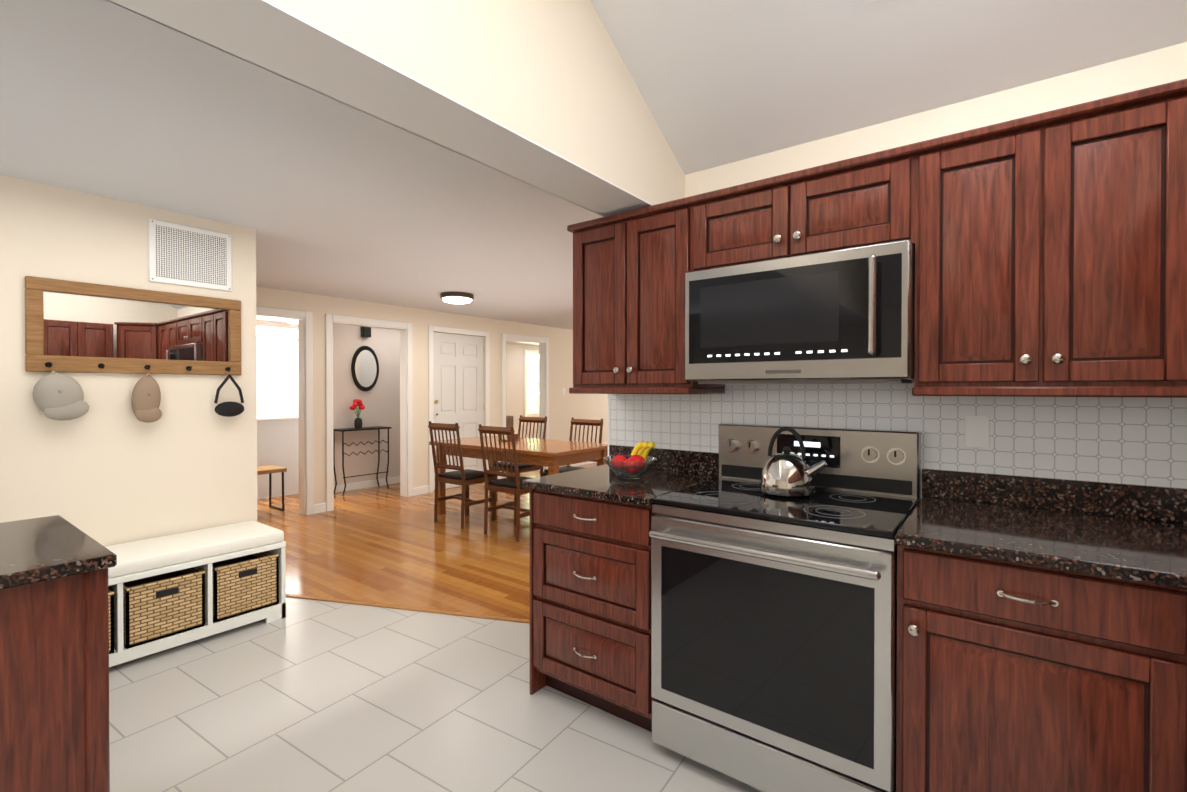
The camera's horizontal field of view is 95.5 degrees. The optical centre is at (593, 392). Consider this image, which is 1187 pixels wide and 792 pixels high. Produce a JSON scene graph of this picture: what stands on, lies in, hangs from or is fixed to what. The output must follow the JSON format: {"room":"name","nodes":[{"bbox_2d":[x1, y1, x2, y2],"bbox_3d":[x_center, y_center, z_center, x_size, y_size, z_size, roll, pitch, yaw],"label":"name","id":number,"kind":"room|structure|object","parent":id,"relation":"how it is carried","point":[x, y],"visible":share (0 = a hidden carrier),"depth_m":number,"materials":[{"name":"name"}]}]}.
{"room":"kitchen","nodes":[
{"label":"kitchen","id":0,"kind":"room"},
{"bbox_2d":[0,175,256,545],"bbox_3d":[-3.646,0.148,1.375,0.120,2.290,5.020,0,1,37],"label":"wall","id":1,"kind":"structure","parent":0,"point":[108,468],"depth_m":2.80,"materials":[{"name":"beige paint"}]},
{"bbox_2d":[25,276,240,374],"bbox_3d":[-2.393,-0.324,2.872,0.070,0.445,0.888,0,1,37],"label":"wall mirror","id":2,"kind":"object","parent":1,"relation":"attached to","point":[76,327],"visible":1,"depth_m":2.79,"materials":[{"name":"brown wood"}]},
{"bbox_2d":[33,371,88,420],"bbox_3d":[-2.567,0.013,2.602,0.106,0.239,0.194,0,1,37],"label":"cap","id":3,"kind":"object","parent":2,"relation":"hanging from","point":[58,396],"visible":1,"depth_m":2.57,"materials":[{"name":"beige fabric"}]},
{"bbox_2d":[131,373,161,422],"bbox_3d":[-2.372,0.025,2.861,0.096,0.266,0.124,0,1,37],"label":"cap","id":4,"kind":"object","parent":2,"relation":"hanging from","point":[146,398],"visible":0.98,"depth_m":2.84,"materials":[{"name":"brown fabric"}]},
{"bbox_2d":[214,374,243,416],"bbox_3d":[-2.140,0.015,3.171,0.049,0.250,0.156,0,1,37],"label":"visor","id":5,"kind":"object","parent":2,"relation":"hanging from","point":[229,409],"visible":1,"depth_m":3.16,"materials":[{"name":"black"}]},
{"bbox_2d":[148,218,231,291],"bbox_3d":[-2.281,-0.775,3.065,0.013,0.340,0.395,0,1,37],"label":"air vent grille","id":6,"kind":"object","parent":1,"relation":"attached to","point":[183,255],"visible":1,"depth_m":3.05,"materials":[{"name":"white metal"}]},
{"bbox_2d":[257,419,298,499],"bbox_3d":[-3.854,0.789,6.534,0.100,0.930,0.700,0,1,37],"label":"wall","id":7,"kind":"structure","parent":0,"point":[277,442],"depth_m":6.51,"materials":[{"name":"beige paint"}]},
{"bbox_2d":[257,331,538,492],"bbox_3d":[-4.270,0.161,6.881,1.813,2.180,12.960,0,1,37],"label":"trim","id":8,"kind":"structure","parent":7,"relation":"attached to","point":[364,484],"depth_m":7.46,"materials":[{"name":"white wood"}]},
{"bbox_2d":[0,0,603,345],"bbox_3d":[-2.268,-1.082,5.949,7.920,0.100,14.300,0,1,37],"label":"ceiling","id":9,"kind":"structure","parent":0,"point":[322,194],"depth_m":2.42,"materials":[{"name":"white paint"}]},
{"bbox_2d":[285,319,297,323],"bbox_3d":[-4.092,-0.997,7.451,0.300,0.090,0.300,0,1,37],"label":"flush-mount light","id":10,"kind":"object","parent":9,"relation":"attached to","point":[292,321],"visible":0.27,"depth_m":7.34,"materials":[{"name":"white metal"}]},
{"bbox_2d":[440,292,473,303],"bbox_3d":[-1.423,-0.983,5.626,0.340,0.090,0.340,0,1,37],"label":"flush-mount ceiling light","id":11,"kind":"object","parent":9,"relation":"attached to","point":[457,297],"visible":1,"depth_m":5.51,"materials":[{"name":"white glass"}]},
{"bbox_2d":[333,324,399,484],"bbox_3d":[-2.802,0.102,7.426,0.120,2.290,2.000,0,1,37],"label":"wall","id":12,"kind":"structure","parent":0,"point":[381,403],"depth_m":7.11,"materials":[{"name":"beige paint"}]},
{"bbox_2d":[351,346,378,391],"bbox_3d":[-2.986,-0.320,7.060,0.033,0.600,0.372,0,1,37],"label":"oval mirror","id":13,"kind":"object","parent":12,"relation":"attached to","point":[365,368],"visible":0.98,"depth_m":7.05,"materials":[{"name":"black metal"}]},
{"bbox_2d":[361,326,370,337],"bbox_3d":[-2.973,-0.805,7.041,0.077,0.150,0.110,0,1,37],"label":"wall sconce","id":14,"kind":"object","parent":12,"relation":"attached to","point":[365,331],"visible":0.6,"depth_m":7.01,"materials":[{"name":"black metal"}]},
{"bbox_2d":[107,0,684,216],"bbox_3d":[-1.446,-1.791,0.251,0.250,2.015,6.140,0,1,37],"label":"beam","id":15,"kind":"structure","parent":0,"point":[545,95],"depth_m":1.60,"materials":[{"name":"beige paint"}]},
{"bbox_2d":[256,320,538,438],"bbox_3d":[-4.750,0.099,7.849,0.120,2.290,14.270,0,1,37],"label":"wall","id":16,"kind":"structure","parent":0,"point":[514,352],"depth_m":11.75,"materials":[{"name":"beige paint"}]},
{"bbox_2d":[257,337,297,417],"bbox_3d":[-4.588,0.216,8.023,0.046,2.037,0.890,0,1,37],"label":"window","id":17,"kind":"structure","parent":16,"relation":"in","point":[277,377],"depth_m":7.92,"materials":[{"name":"white glass"}]},
{"bbox_2d":[527,353,538,413],"bbox_3d":[-1.317,-0.215,12.292,0.005,1.350,0.600,0,1,37],"label":"room window","id":18,"kind":"structure","parent":16,"relation":"in","point":[532,377],"depth_m":12.21,"materials":[{"name":"white glass"}]},
{"bbox_2d":[257,462,596,619],"bbox_3d":[-2.348,1.276,6.028,7.720,0.043,14.300,0,1,37],"label":"floor","id":19,"kind":"structure","parent":0,"point":[385,544],"depth_m":4.31,"materials":[{"name":"brown wood"}]},
{"bbox_2d":[257,465,286,510],"bbox_3d":[-3.617,1.031,5.605,0.360,0.460,0.660,0,1,37],"label":"bench","id":20,"kind":"object","parent":19,"relation":"on","point":[268,469],"visible":0.46,"depth_m":5.74,"materials":[{"name":"brown wood"}]},
{"bbox_2d":[333,426,391,495],"bbox_3d":[-2.956,0.850,6.878,0.280,0.807,0.670,0,1,37],"label":"console table","id":21,"kind":"object","parent":19,"relation":"on","point":[342,430],"visible":1,"depth_m":6.76,"materials":[{"name":"black metal"}]},
{"bbox_2d":[349,399,364,427],"bbox_3d":[-2.984,0.261,6.830,0.154,0.368,0.189,0,1,37],"label":"vase","id":22,"kind":"object","parent":21,"relation":"on","point":[358,423],"visible":1,"depth_m":6.80,"materials":[{"name":"plant"}]},
{"bbox_2d":[428,421,495,528],"bbox_3d":[-1.286,0.768,5.273,0.442,0.993,0.500,0,1,37],"label":"chair","id":23,"kind":"object","parent":19,"relation":"on","point":[463,478],"visible":0.96,"depth_m":5.17,"materials":[{"name":"brown wood"}]},
{"bbox_2d":[478,424,531,541],"bbox_3d":[-0.711,0.771,4.839,0.442,0.993,0.500,0,1,37],"label":"chair","id":24,"kind":"object","parent":19,"relation":"on","point":[511,483],"visible":0.81,"depth_m":4.71,"materials":[{"name":"brown wood"}]},
{"bbox_2d":[506,415,512,427],"bbox_3d":[-1.909,0.828,10.015,0.515,0.800,0.700,0,1,37],"label":"dresser","id":25,"kind":"object","parent":19,"relation":"on","point":[509,421],"visible":0.12,"depth_m":10.04,"materials":[{"name":"brown wood"}]},
{"bbox_2d":[490,415,546,504],"bbox_3d":[-0.835,0.761,6.086,0.442,0.993,0.500,0,1,37],"label":"chair","id":26,"kind":"object","parent":19,"relation":"on","point":[522,468],"visible":0.31,"depth_m":6.10,"materials":[{"name":"brown wood"}]},
{"bbox_2d":[429,435,607,514],"bbox_3d":[-0.749,0.882,5.445,1.730,0.760,0.900,0,1,37],"label":"dining table","id":27,"kind":"object","parent":19,"relation":"on","point":[552,455],"visible":0.52,"depth_m":5.13,"materials":[{"name":"brown wood"}]},
{"bbox_2d":[498,429,518,440],"bbox_3d":[-0.893,0.442,5.675,0.160,0.114,0.160,0,1,37],"label":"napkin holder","id":28,"kind":"object","parent":27,"relation":"on","point":[510,437],"visible":0.44,"depth_m":5.65,"materials":[{"name":"brown wood"}]},
{"bbox_2d":[542,417,602,476],"bbox_3d":[-0.205,0.765,5.610,0.442,0.993,0.500,0,1,37],"label":"chair","id":29,"kind":"object","parent":19,"relation":"on","point":[580,422],"visible":0.21,"depth_m":5.71,"materials":[{"name":"brown wood"}]},
{"bbox_2d":[256,286,607,504],"bbox_3d":[-2.518,0.111,6.241,0.120,2.290,14.150,0,1,37],"label":"wall","id":30,"kind":"structure","parent":0,"point":[563,409],"depth_m":6.70,"materials":[{"name":"beige paint"}]},
{"bbox_2d":[256,306,595,514],"bbox_3d":[-0.922,0.190,8.345,0.140,2.100,8.870,0,1,37],"label":"trim","id":31,"kind":"structure","parent":30,"relation":"attached to","point":[305,390],"depth_m":6.37,"materials":[{"name":"white wood"}]},
{"bbox_2d":[433,332,483,490],"bbox_3d":[-1.790,0.233,7.164,0.069,2.017,0.858,0,1,37],"label":"door","id":32,"kind":"structure","parent":30,"relation":"in","point":[458,382],"depth_m":7.17,"materials":[{"name":"white wood"}]},
{"bbox_2d":[109,597,761,791],"bbox_3d":[-1.466,1.327,0.271,4.940,0.050,6.170,0,1,37],"label":"floor","id":33,"kind":"structure","parent":0,"point":[306,695],"depth_m":2.13,"materials":[{"name":"white tile"}]},
{"bbox_2d":[0,571,109,791],"bbox_3d":[-1.983,0.856,0.667,0.595,0.886,1.986,0,1,37],"label":"base cabinet","id":34,"kind":"object","parent":33,"relation":"on","point":[54,670],"depth_m":1.22,"materials":[{"name":"brown wood"}]},
{"bbox_2d":[0,515,116,590],"bbox_3d":[-1.986,0.398,0.672,0.660,0.030,1.996,0,1,37],"label":"countertop","id":35,"kind":"structure","parent":34,"relation":"on","point":[42,549],"depth_m":1.27,"materials":[{"name":"black stone"}]},
{"bbox_2d":[104,520,285,666],"bbox_3d":[-2.245,1.033,2.761,0.424,0.500,1.090,0,1,37],"label":"bench","id":36,"kind":"object","parent":33,"relation":"on","point":[203,549],"visible":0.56,"depth_m":2.78,"materials":[{"name":"white wood"}]},
{"bbox_2d":[108,588,113,653],"bbox_3d":[-2.450,1.054,2.470,0.388,0.286,0.311,0,1,37],"label":"basket","id":37,"kind":"object","parent":36,"relation":"in","point":[111,618],"visible":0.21,"depth_m":2.48,"materials":[{"name":"wicker"}]},
{"bbox_2d":[123,567,204,648],"bbox_3d":[-2.236,1.052,2.753,0.388,0.286,0.311,0,1,37],"label":"basket","id":38,"kind":"object","parent":36,"relation":"in","point":[157,607],"visible":0.69,"depth_m":2.64,"materials":[{"name":"wicker"}]},
{"bbox_2d":[212,551,278,621],"bbox_3d":[-2.022,1.050,3.037,0.388,0.286,0.311,0,1,37],"label":"basket","id":39,"kind":"object","parent":36,"relation":"in","point":[245,584],"visible":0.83,"depth_m":2.93,"materials":[{"name":"wicker"}]},
{"bbox_2d":[286,594,529,622],"bbox_3d":[-1.021,1.276,3.174,2.352,0.007,0.037,0,0,14],"label":"trim","id":40,"kind":"structure","parent":33,"relation":"on","point":[413,609],"depth_m":3.18,"materials":[{"name":"brown wood"}]},
{"bbox_2d":[522,445,717,731],"bbox_3d":[0.137,0.778,2.358,0.631,1.015,0.650,0,1,37],"label":"base cabinet","id":41,"kind":"object","parent":33,"relation":"on","point":[590,579],"visible":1,"depth_m":2.13,"materials":[{"name":"brown wood"}]},
{"bbox_2d":[603,441,656,478],"bbox_3d":[0.159,0.291,2.369,0.236,0.156,0.236,0,1,37],"label":"fruit bowl","id":42,"kind":"object","parent":41,"relation":"on","point":[638,462],"visible":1,"depth_m":2.32,"materials":[{"name":"clear glass"}]},
{"bbox_2d":[649,423,920,791],"bbox_3d":[0.680,0.714,1.916,0.760,1.150,0.695,0,1,37],"label":"range","id":43,"kind":"object","parent":33,"relation":"on","point":[773,643],"visible":0.81,"depth_m":1.70,"materials":[{"name":"silver metal"}]},
{"bbox_2d":[760,426,826,497],"bbox_3d":[0.731,0.247,1.975,0.237,0.248,0.190,0,1,37],"label":"kettle","id":44,"kind":"object","parent":43,"relation":"on","point":[786,473],"visible":1,"depth_m":1.93,"materials":[{"name":"silver metal"}]},
{"bbox_2d":[895,540,1146,791],"bbox_3d":[1.245,0.849,1.517,0.616,0.885,0.660,0,1,37],"label":"base cabinet","id":45,"kind":"object","parent":33,"relation":"on","point":[1041,634],"depth_m":1.31,"materials":[{"name":"brown wood"}]},
{"bbox_2d":[895,496,1186,583],"bbox_3d":[1.491,0.393,1.336,1.224,0.030,0.643,0,1,37],"label":"countertop","id":46,"kind":"structure","parent":45,"relation":"on","point":[1157,548],"depth_m":1.43,"materials":[{"name":"black stone"}]},
{"bbox_2d":[590,0,1186,174],"bbox_3d":[-0.416,-1.817,-0.526,2.330,1.758,6.140,0,1,37],"label":"ceiling","id":47,"kind":"structure","parent":0,"point":[720,82],"depth_m":1.88,"materials":[{"name":"white paint"}]},
{"bbox_2d":[864,0,875,4],"bbox_3d":[0.869,-1.484,1.092,0.755,0.521,0.965,0,1,37],"label":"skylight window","id":48,"kind":"structure","parent":47,"relation":"attached to","point":[867,2],"depth_m":1.70,"materials":[{"name":"white"}]},
{"bbox_2d":[608,42,1186,455],"bbox_3d":[1.215,0.088,2.028,2.765,2.400,0.128,0,1,37],"label":"wall","id":49,"kind":"structure","parent":0,"point":[1145,70],"depth_m":1.89,"materials":[{"name":"beige paint"}]},
{"bbox_2d":[567,196,724,390],"bbox_3d":[0.242,-0.402,2.461,0.615,0.754,0.345,0,1,37],"label":"upper cabinet","id":50,"kind":"object","parent":49,"relation":"attached to","point":[630,268],"depth_m":2.30,"materials":[{"name":"brown wood"}]},
{"bbox_2d":[691,178,766,270],"bbox_3d":[0.665,-0.625,2.140,0.443,0.302,0.345,0,1,37],"label":"upper cabinet","id":51,"kind":"object","parent":49,"relation":"attached to","point":[729,225],"depth_m":2.04,"materials":[{"name":"brown wood"}]},
{"bbox_2d":[767,145,906,259],"bbox_3d":[0.924,-0.624,1.945,0.443,0.302,0.345,0,1,37],"label":"upper cabinet","id":52,"kind":"object","parent":49,"relation":"attached to","point":[858,201],"depth_m":1.81,"materials":[{"name":"brown wood"}]},
{"bbox_2d":[685,239,914,383],"bbox_3d":[0.757,-0.252,1.997,0.760,0.435,0.457,0,1,37],"label":"microwave","id":53,"kind":"object","parent":52,"relation":"attached to","point":[844,316],"visible":0.98,"depth_m":1.81,"materials":[{"name":"silver metal"}]},
{"bbox_2d":[611,380,1186,497],"bbox_3d":[1.134,0.171,2.012,2.615,0.435,0.004,0,1,37],"label":"backsplash","id":54,"kind":"structure","parent":49,"relation":"attached to","point":[1134,440],"depth_m":1.89,"materials":[{"name":"tile"}]},
{"bbox_2d":[965,416,989,447],"bbox_3d":[1.324,0.134,1.861,0.070,0.110,0.008,0,1,37],"label":"electrical outlet plate","id":55,"kind":"object","parent":54,"relation":"attached to","point":[977,431],"visible":1,"depth_m":1.86,"materials":[{"name":"white plastic"}]},
{"bbox_2d":[907,83,1166,390],"bbox_3d":[1.352,-0.395,1.589,0.670,0.754,0.400,0,1,37],"label":"upper cabinet","id":56,"kind":"object","parent":49,"relation":"attached to","point":[1050,253],"depth_m":1.49,"materials":[{"name":"brown wood"}]},
{"bbox_2d":[1163,79,1186,394],"bbox_3d":[1.612,-0.392,1.132,0.546,0.754,0.478,0,1,37],"label":"upper cabinet","id":57,"kind":"object","parent":49,"relation":"attached to","point":[1175,193],"depth_m":1.34,"materials":[{"name":"brown wood"}]},
{"bbox_2d":[922,468,1186,523],"bbox_3d":[1.671,0.326,1.590,1.204,0.099,0.020,0,1,37],"label":"backsplash","id":58,"kind":"structure","parent":0,"relation":"attached to","point":[1146,502],"depth_m":1.71,"materials":[{"name":"black stone"}]}
]}

